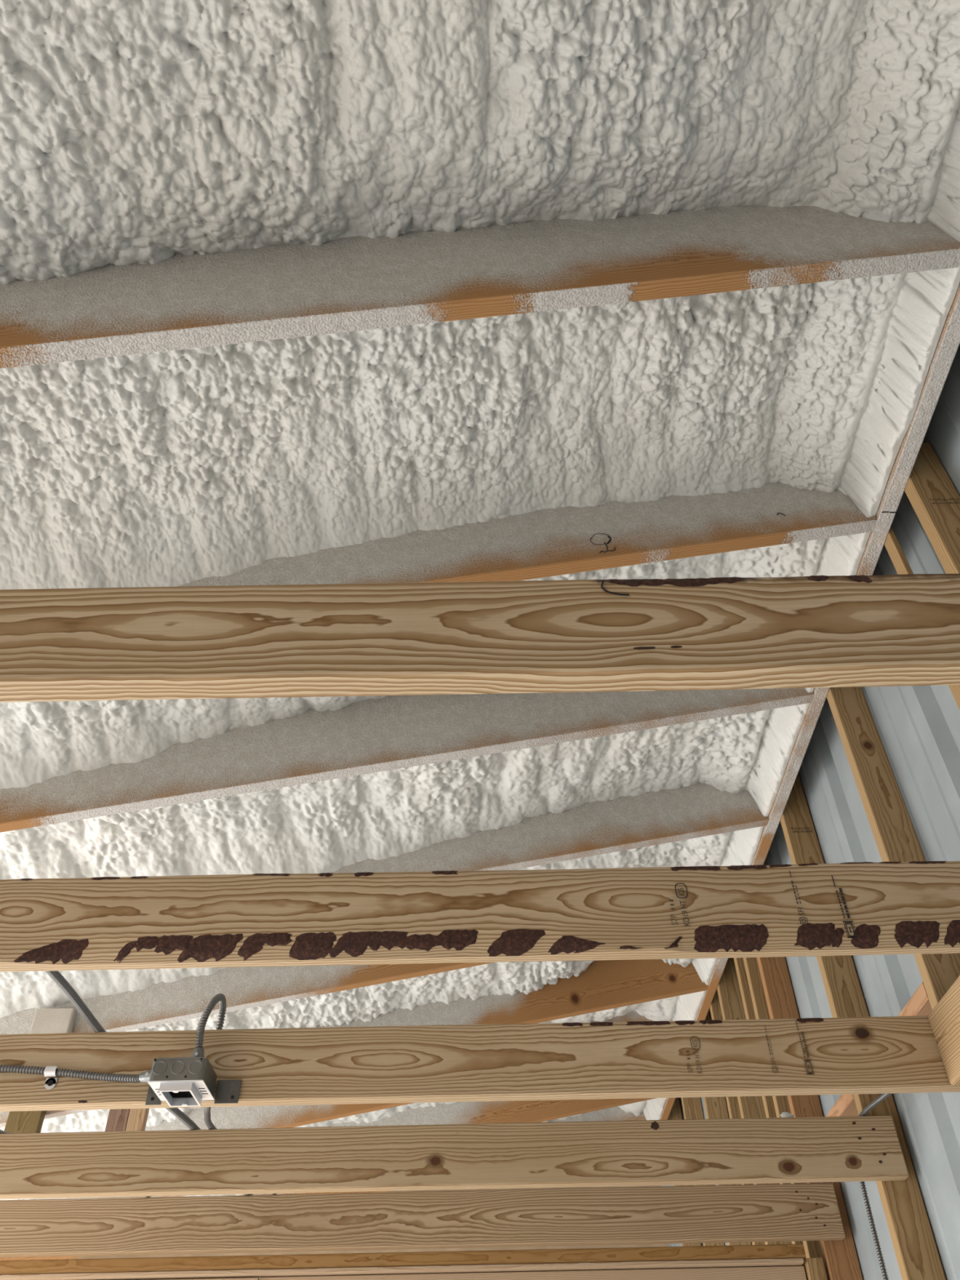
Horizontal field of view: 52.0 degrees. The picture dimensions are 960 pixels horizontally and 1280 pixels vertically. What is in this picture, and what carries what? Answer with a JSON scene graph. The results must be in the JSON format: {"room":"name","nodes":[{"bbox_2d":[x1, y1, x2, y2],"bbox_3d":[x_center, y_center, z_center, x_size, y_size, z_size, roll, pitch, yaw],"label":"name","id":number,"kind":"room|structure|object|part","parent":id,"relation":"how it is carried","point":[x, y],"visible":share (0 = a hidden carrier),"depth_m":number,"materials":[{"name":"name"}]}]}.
{"room":"unfinished attic","nodes":[
{"label":"unfinished attic","id":0,"kind":"room"},
{"bbox_2d":[69,1185,669,1259],"bbox_3d":[-1.008,4.297,5.004,4.240,3.900,0.050,-1,-44,0],"label":"wall","id":1,"kind":"structure","parent":0,"point":[668,1244],"depth_m":5.69,"materials":[{"name":"brown wood"}]},
{"bbox_2d":[659,282,959,1119],"bbox_3d":[0.928,-0.204,2.524,0.038,0.276,9.700,-1,-44,0],"label":"board","id":2,"kind":"object","parent":1,"relation":"attached to","point":[948,342],"visible":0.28,"depth_m":2.25,"materials":[{"name":"white"}]},
{"bbox_2d":[662,343,959,1279],"bbox_3d":[1.078,0.949,1.495,0.036,3.850,9.900,-1,-44,0],"label":"wall","id":3,"kind":"structure","parent":0,"point":[918,726],"depth_m":2.42,"materials":[{"name":"metal"}]},
{"bbox_2d":[0,573,959,702],"bbox_3d":[-0.797,0.011,1.082,3.610,0.140,0.041,-1,-44,0],"label":"joist","id":4,"kind":"object","parent":3,"relation":"attached to","point":[882,630],"visible":1,"depth_m":1.06,"materials":[{"name":"brown wood"}]},
{"bbox_3d":[1.132,4.099,4.809,0.036,3.850,0.755,-1,-44,0],"label":"metal panel","id":5,"kind":"part","parent":3,"relation":"part of","materials":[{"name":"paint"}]},
{"bbox_3d":[1.122,3.524,4.204,0.036,3.850,0.915,-1,-44,0],"label":"metal panel","id":6,"kind":"part","parent":3,"relation":"part of","materials":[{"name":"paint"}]},
{"bbox_3d":[1.111,2.894,3.540,0.036,3.850,0.915,-1,-44,0],"label":"metal panel","id":7,"kind":"part","parent":3,"relation":"part of","materials":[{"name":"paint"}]},
{"bbox_3d":[1.101,2.263,2.877,0.036,3.850,0.915,-1,-44,0],"label":"metal panel","id":8,"kind":"part","parent":3,"relation":"part of","materials":[{"name":"paint"}]},
{"bbox_3d":[1.090,1.633,2.214,0.036,3.850,0.915,-1,-44,0],"label":"metal panel","id":9,"kind":"part","parent":3,"relation":"part of","materials":[{"name":"paint"}]},
{"bbox_3d":[1.079,1.003,1.551,0.036,3.850,0.915,-1,-44,0],"label":"metal panel","id":10,"kind":"part","parent":3,"relation":"part of","materials":[{"name":"paint"}]},
{"bbox_3d":[1.068,0.372,0.888,0.036,3.850,0.915,-1,-44,0],"label":"metal panel","id":11,"kind":"part","parent":3,"relation":"part of","materials":[{"name":"paint"}]},
{"label":"ceiling","id":12,"kind":"structure","parent":0,"visible":0},
{"bbox_2d":[0,1102,455,1199],"bbox_3d":[-0.984,2.273,4.555,3.873,0.763,0.585,-1,-44,0],"label":"foam","id":13,"kind":"object","parent":12,"relation":"attached to","point":[370,1117],"visible":0.02,"depth_m":4.84,"materials":[{"name":"white plastic"}]},
{"bbox_2d":[0,962,492,1034],"bbox_3d":[-1.012,1.187,3.465,3.892,0.948,0.038,-1,-44,0],"label":"rafter","id":14,"kind":"object","parent":12,"relation":"attached to","point":[188,997],"visible":0.21,"depth_m":3.41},
{"bbox_2d":[29,1008,76,1033],"bbox_3d":[-1.438,1.351,3.264,0.130,0.245,0.036,-1,-44,0],"label":"block","id":15,"kind":"object","parent":14,"relation":"attached to","point":[57,1020],"visible":0.4,"depth_m":3.31,"materials":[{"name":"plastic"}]},
{"bbox_2d":[0,1106,646,1260],"bbox_3d":[-0.983,2.883,5.249,3.892,0.948,0.038,-1,-44,0],"label":"rafter","id":16,"kind":"object","parent":12,"relation":"attached to","point":[614,1113],"visible":0.02,"depth_m":5.42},
{"bbox_2d":[17,1097,655,1199],"bbox_3d":[-0.990,2.459,4.803,3.892,0.948,0.038,-1,-44,0],"label":"rafter","id":17,"kind":"object","parent":12,"relation":"attached to","point":[514,1111],"visible":0.1,"depth_m":4.87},
{"bbox_2d":[0,959,708,1127],"bbox_3d":[-1.004,1.611,3.910,3.892,0.948,0.038,-1,-44,0],"label":"rafter","id":18,"kind":"object","parent":12,"relation":"attached to","point":[605,984],"visible":0.17,"depth_m":4.00,"materials":[{"name":"brown wood"}]},
{"bbox_2d":[4,1110,46,1133],"bbox_3d":[-1.703,1.799,3.686,0.122,0.185,0.040,-1,-44,0],"label":"block","id":19,"kind":"object","parent":18,"relation":"attached to","point":[18,1122],"visible":0.25,"depth_m":3.67,"materials":[{"name":"brown wood"}]},
{"bbox_2d":[104,1108,130,1131],"bbox_3d":[-1.351,1.792,3.687,0.076,0.185,0.040,-1,-44,0],"label":"block","id":20,"kind":"object","parent":18,"relation":"attached to","point":[117,1119],"visible":0.27,"depth_m":3.66,"materials":[{"name":"brown wood"}]},
{"bbox_2d":[125,1108,149,1131],"bbox_3d":[-1.282,1.791,3.687,0.060,0.185,0.040,-1,-44,0],"label":"block","id":21,"kind":"object","parent":18,"relation":"attached to","point":[137,1118],"visible":0.29,"depth_m":3.67,"materials":[{"name":"brown wood"}]},
{"bbox_2d":[0,990,706,1133],"bbox_3d":[-0.992,1.846,4.111,3.874,0.784,0.586,-1,-44,0],"label":"foam","id":22,"kind":"object","parent":18,"relation":"on","point":[686,1006],"visible":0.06,"depth_m":4.27,"materials":[{"name":"white plastic"}]},
{"bbox_2d":[0,826,763,1017],"bbox_3d":[-1.009,0.971,3.245,3.876,0.764,0.586,-1,-44,0],"label":"foam","id":23,"kind":"object","parent":12,"relation":"attached to","point":[20,991],"visible":0.07,"depth_m":3.40,"materials":[{"name":"white plastic"}]},
{"bbox_2d":[145,1011,653,1130],"bbox_3d":[-0.997,2.035,4.357,3.892,0.948,0.038,-1,-44,0],"label":"rafter","id":24,"kind":"object","parent":12,"relation":"attached to","point":[273,1116],"visible":0.08,"depth_m":4.30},
{"bbox_2d":[0,688,813,832],"bbox_3d":[-1.026,0.339,2.572,3.892,0.948,0.038,-1,-44,0],"label":"rafter","id":25,"kind":"object","parent":12,"relation":"attached to","point":[388,732],"visible":0.5,"depth_m":2.60,"materials":[{"name":"wood"}]},
{"bbox_2d":[124,958,717,1031],"bbox_3d":[-0.998,1.424,3.664,3.870,0.833,0.585,-1,-44,0],"label":"foam","id":26,"kind":"object","parent":12,"relation":"attached to","point":[366,1003],"visible":0.27,"depth_m":3.91,"materials":[{"name":"white plastic"}]},
{"bbox_2d":[182,1097,666,1196],"bbox_3d":[-0.977,2.694,5.003,3.870,0.761,0.586,-1,-44,0],"label":"foam","id":27,"kind":"object","parent":12,"relation":"attached to","point":[652,1109],"visible":0.06,"depth_m":5.32,"materials":[{"name":"white plastic"}]},
{"bbox_2d":[0,532,870,789],"bbox_3d":[-1.023,0.128,2.348,3.876,0.765,0.586,-1,-44,0],"label":"foam","id":28,"kind":"object","parent":12,"relation":"attached to","point":[40,741],"visible":0.16,"depth_m":2.52,"materials":[{"name":"white plastic"}]},
{"bbox_2d":[0,0,959,285],"bbox_3d":[-1.043,-0.752,1.456,3.884,0.740,0.587,-1,-44,0],"label":"foam","id":29,"kind":"object","parent":12,"relation":"attached to","point":[132,131],"visible":1,"depth_m":1.66,"materials":[{"name":"white plastic"}]},
{"bbox_2d":[0,204,959,368],"bbox_3d":[-1.041,-0.524,1.664,3.892,0.948,0.038,-1,-44,0],"label":"rafter","id":30,"kind":"object","parent":12,"relation":"attached to","point":[268,292],"visible":0.83,"depth_m":1.74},
{"bbox_2d":[0,266,959,589],"bbox_3d":[-1.031,-0.285,1.876,3.877,0.798,0.607,-1,-44,0],"label":"foam","id":31,"kind":"object","parent":12,"relation":"attached to","point":[172,468],"visible":0.89,"depth_m":2.07,"materials":[{"name":"white plastic"}]},
{"bbox_2d":[177,481,877,586],"bbox_3d":[-1.033,-0.086,2.125,3.892,0.948,0.040,-1,-44,0],"label":"rafter","id":32,"kind":"object","parent":12,"relation":"attached to","point":[542,543],"visible":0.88,"depth_m":2.22,"materials":[{"name":"grey"}]},
{"bbox_2d":[329,782,768,873],"bbox_3d":[-1.019,0.763,3.018,3.892,0.948,0.038,-1,-44,0],"label":"rafter","id":33,"kind":"object","parent":12,"relation":"attached to","point":[590,828],"visible":0.2,"depth_m":3.12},
{"bbox_2d":[0,702,810,879],"bbox_3d":[-1.013,0.585,2.763,3.871,0.788,0.585,-1,-44,0],"label":"foam","id":34,"kind":"object","parent":33,"relation":"on","point":[325,826],"visible":0.61,"depth_m":2.96,"materials":[{"name":"white plastic"}]},
{"bbox_3d":[-19.420,1.581,-1.188,41.100,0.120,60.000,-1,-44,0],"label":"floor","id":35,"kind":"structure","parent":0,"visible":0},
{"bbox_2d":[667,1097,701,1246],"bbox_3d":[1.063,3.634,4.281,0.089,3.800,0.038,-1,-44,0],"label":"stud","id":36,"kind":"object","parent":35,"relation":"on","point":[675,1113],"visible":0.11,"depth_m":5.28,"materials":[{"name":"brown wood"}]},
{"bbox_2d":[680,1097,724,1245],"bbox_3d":[1.056,3.248,3.876,0.089,3.800,0.038,-1,-44,0],"label":"stud","id":37,"kind":"object","parent":35,"relation":"on","point":[691,1106],"visible":0.21,"depth_m":4.77,"materials":[{"name":"brown wood"}]},
{"bbox_2d":[703,1008,751,1245],"bbox_3d":[1.050,2.890,3.499,0.089,3.800,0.038,-1,-44,0],"label":"stud","id":38,"kind":"object","parent":35,"relation":"on","point":[716,1108],"visible":0.12,"depth_m":4.28,"materials":[{"name":"brown wood"}]},
{"bbox_2d":[710,988,764,1244],"bbox_3d":[1.045,2.594,3.187,0.089,3.800,0.038,-1,-44,0],"label":"stud","id":39,"kind":"object","parent":35,"relation":"on","point":[732,1102],"visible":0.02,"depth_m":3.90,"materials":[{"name":"brown wood"}]},
{"bbox_2d":[716,957,791,1244],"bbox_3d":[1.043,2.463,3.049,0.089,3.800,0.038,-1,-44,0],"label":"stud","id":40,"kind":"object","parent":35,"relation":"on","point":[731,1005],"visible":0.23,"depth_m":3.96,"materials":[{"name":"brown wood"}]},
{"bbox_2d":[733,957,806,1257],"bbox_3d":[1.039,2.222,2.796,0.089,3.800,0.038,-1,-44,0],"label":"stud","id":41,"kind":"object","parent":35,"relation":"on","point":[768,1103],"visible":0.05,"depth_m":3.62,"materials":[{"name":"brown wood"}]},
{"bbox_2d":[742,957,827,1279],"bbox_3d":[1.037,2.132,2.701,0.089,3.800,0.038,-1,-44,0],"label":"stud","id":42,"kind":"object","parent":35,"relation":"on","point":[812,1248],"visible":0.12,"depth_m":3.47,"materials":[{"name":"brown wood"}]},
{"bbox_2d":[756,956,862,1279],"bbox_3d":[1.035,2.013,2.576,0.089,3.800,0.038,-1,-44,0],"label":"stud","id":43,"kind":"object","parent":35,"relation":"on","point":[841,1261],"visible":0.33,"depth_m":3.08,"materials":[{"name":"brown wood"}]},
{"bbox_2d":[0,1182,844,1257],"bbox_3d":[-0.768,1.693,2.851,3.611,0.140,0.041,-1,-44,0],"label":"joist","id":44,"kind":"object","parent":43,"relation":"attached to","point":[784,1212],"visible":1,"depth_m":2.83,"materials":[{"name":"brown wood"}]},
{"bbox_2d":[800,1257,826,1279],"bbox_3d":[0.969,2.599,2.059,0.046,2.240,0.085,-1,-44,0],"label":"stud","id":45,"kind":"object","parent":35,"relation":"on","point":[814,1268],"visible":0.77,"depth_m":2.78,"materials":[{"name":"brown wood"}]},
{"bbox_2d":[0,1257,804,1279],"bbox_3d":[-0.826,1.825,2.821,3.490,0.012,0.089,-1,-44,0],"label":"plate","id":46,"kind":"object","parent":45,"relation":"attached to","point":[236,1273],"visible":0.8,"depth_m":2.79,"materials":[{"name":"brown wood"}]},
{"bbox_2d":[160,1277,259,1279],"bbox_3d":[-1.600,1.899,2.751,1.940,0.160,0.030,-1,-44,0],"label":"header board","id":47,"kind":"object","parent":46,"relation":"attached to","point":[238,1278],"visible":1,"depth_m":2.80,"materials":[{"name":"brown wood"}]},
{"bbox_2d":[0,1244,805,1275],"bbox_3d":[-0.821,1.809,2.838,3.500,0.034,0.089,-1,-44,0],"label":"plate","id":48,"kind":"object","parent":46,"relation":"on","point":[777,1251],"visible":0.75,"depth_m":2.81,"materials":[{"name":"brown wood"}]},
{"bbox_2d":[259,1266,806,1279],"bbox_3d":[0.150,1.869,2.761,1.550,0.160,0.030,-1,-44,0],"label":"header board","id":49,"kind":"object","parent":46,"relation":"attached to","point":[773,1273],"visible":1,"depth_m":2.80,"materials":[{"name":"brown wood"}]},
{"bbox_2d":[780,773,946,1279],"bbox_3d":[1.028,1.606,2.148,0.089,3.800,0.039,-1,-44,0],"label":"stud","id":50,"kind":"object","parent":35,"relation":"on","point":[917,1255],"visible":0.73,"depth_m":2.51,"materials":[{"name":"brown wood"}]},
{"bbox_2d":[0,1115,908,1199],"bbox_3d":[-0.774,1.288,2.425,3.612,0.140,0.041,-1,-44,0],"label":"joist","id":51,"kind":"object","parent":50,"relation":"attached to","point":[848,1148],"visible":1,"depth_m":2.41,"materials":[{"name":"brown wood"}]},
{"bbox_2d":[0,1129,151,1197],"bbox_3d":[-1.413,1.019,2.240,0.071,0.018,2.013,-20,-47,19],"label":"cable","id":52,"kind":"object","parent":51,"relation":"on","point":[2,1131],"visible":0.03,"depth_m":2.49,"materials":[{"name":"grey plastic"}]},
{"bbox_2d":[45,970,253,1195],"bbox_3d":[-0.854,0.381,1.581,0.065,0.022,4.017,-5,-44,4],"label":"cable","id":53,"kind":"object","parent":51,"relation":"on","point":[55,975],"visible":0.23,"depth_m":1.95,"materials":[{"name":"grey plastic"}]},
{"bbox_2d":[780,1111,794,1117],"bbox_3d":[0.774,1.199,2.479,0.036,0.016,0.023,-1,-44,0],"label":"crumb","id":54,"kind":"object","parent":51,"relation":"on","point":[784,1114],"visible":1,"depth_m":2.47,"materials":[{"name":"white"}]},
{"bbox_2d":[858,1093,891,1279],"bbox_3d":[0.988,1.349,2.196,0.021,0.642,0.470,4,-44,-5],"label":"cable","id":55,"kind":"object","parent":51,"relation":"on","point":[874,1103],"visible":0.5,"depth_m":2.42,"materials":[{"name":"grey plastic"}]},
{"bbox_2d":[826,1093,858,1116],"bbox_3d":[1.022,1.370,2.780,0.089,0.038,0.551,-1,-44,0],"label":"stud blocking","id":56,"kind":"object","parent":50,"relation":"attached to","point":[845,1106],"visible":0.18,"depth_m":2.65,"materials":[{"name":"brown wood"}]},
{"bbox_2d":[826,686,959,1009],"bbox_3d":[1.021,1.186,1.706,0.089,3.800,0.038,-1,-44,0],"label":"stud","id":57,"kind":"object","parent":35,"relation":"on","point":[895,837],"visible":0.45,"depth_m":2.44,"materials":[{"name":"brown wood"}]},
{"bbox_2d":[0,1015,959,1111],"bbox_3d":[-0.765,0.867,1.983,3.645,0.140,0.041,-1,-44,0],"label":"joist","id":58,"kind":"object","parent":57,"relation":"attached to","point":[879,1055],"visible":0.97,"depth_m":1.97,"materials":[{"name":"brown wood"}]},
{"bbox_2d":[44,1066,58,1089],"bbox_3d":[-0.850,0.864,1.945,0.022,0.041,0.021,-1,-44,0],"label":"strap","id":59,"kind":"object","parent":58,"relation":"attached to","point":[50,1071],"visible":1,"depth_m":1.94,"materials":[{"name":"silver metal"}]},
{"bbox_2d":[0,1064,151,1083],"bbox_3d":[-1.552,0.874,1.944,1.871,0.067,0.063,-2,-44,1],"label":"cable","id":60,"kind":"object","parent":58,"relation":"attached to","point":[144,1077],"visible":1,"depth_m":1.94,"materials":[{"name":"grey metal"}]},
{"bbox_2d":[145,1057,241,1106],"bbox_3d":[-0.562,0.851,1.890,0.180,0.059,0.108,-1,-44,0],"label":"electrical box","id":61,"kind":"object","parent":58,"relation":"attached to","point":[180,1082],"visible":1,"depth_m":1.87,"materials":[{"name":"metal"}]},
{"bbox_2d":[191,993,276,1195],"bbox_3d":[-0.623,1.198,2.421,0.118,0.172,1.293,1,-44,-3],"label":"cable","id":62,"kind":"object","parent":61,"relation":"attached to","point":[198,1051],"visible":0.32,"depth_m":2.01,"materials":[{"name":"grey metal"}]},
{"bbox_2d":[928,975,959,1085],"bbox_3d":[0.940,0.624,1.766,0.048,0.140,0.570,-1,-44,0],"label":"joist blocking","id":63,"kind":"object","parent":58,"relation":"attached to","point":[944,1018],"visible":1,"depth_m":1.92,"materials":[{"name":"brown wood"}]},
{"bbox_2d":[897,982,932,1016],"bbox_3d":[1.015,0.957,2.346,0.089,0.038,0.571,-1,-44,0],"label":"stud blocking","id":64,"kind":"object","parent":57,"relation":"attached to","point":[919,1004],"visible":0.12,"depth_m":2.18,"materials":[{"name":"brown wood"}]},
{"bbox_2d":[884,526,959,710],"bbox_3d":[0.977,0.877,1.234,0.012,3.600,0.038,-1,-44,0],"label":"stud","id":65,"kind":"object","parent":35,"relation":"on","point":[895,553],"visible":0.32,"depth_m":2.23,"materials":[{"name":"brown wood"}]},
{"bbox_2d":[904,442,959,573],"bbox_3d":[1.015,0.817,1.075,0.089,3.465,0.039,-1,-44,0],"label":"stud","id":66,"kind":"object","parent":35,"relation":"on","point":[934,498],"visible":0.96,"depth_m":2.11,"materials":[{"name":"brown wood"}]},
{"bbox_2d":[0,861,959,972],"bbox_3d":[-0.800,0.447,1.540,3.590,0.141,0.042,-1,-44,0],"label":"joist","id":67,"kind":"object","parent":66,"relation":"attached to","point":[913,907],"visible":1,"depth_m":1.52,"materials":[{"name":"brown wood"}]}
]}

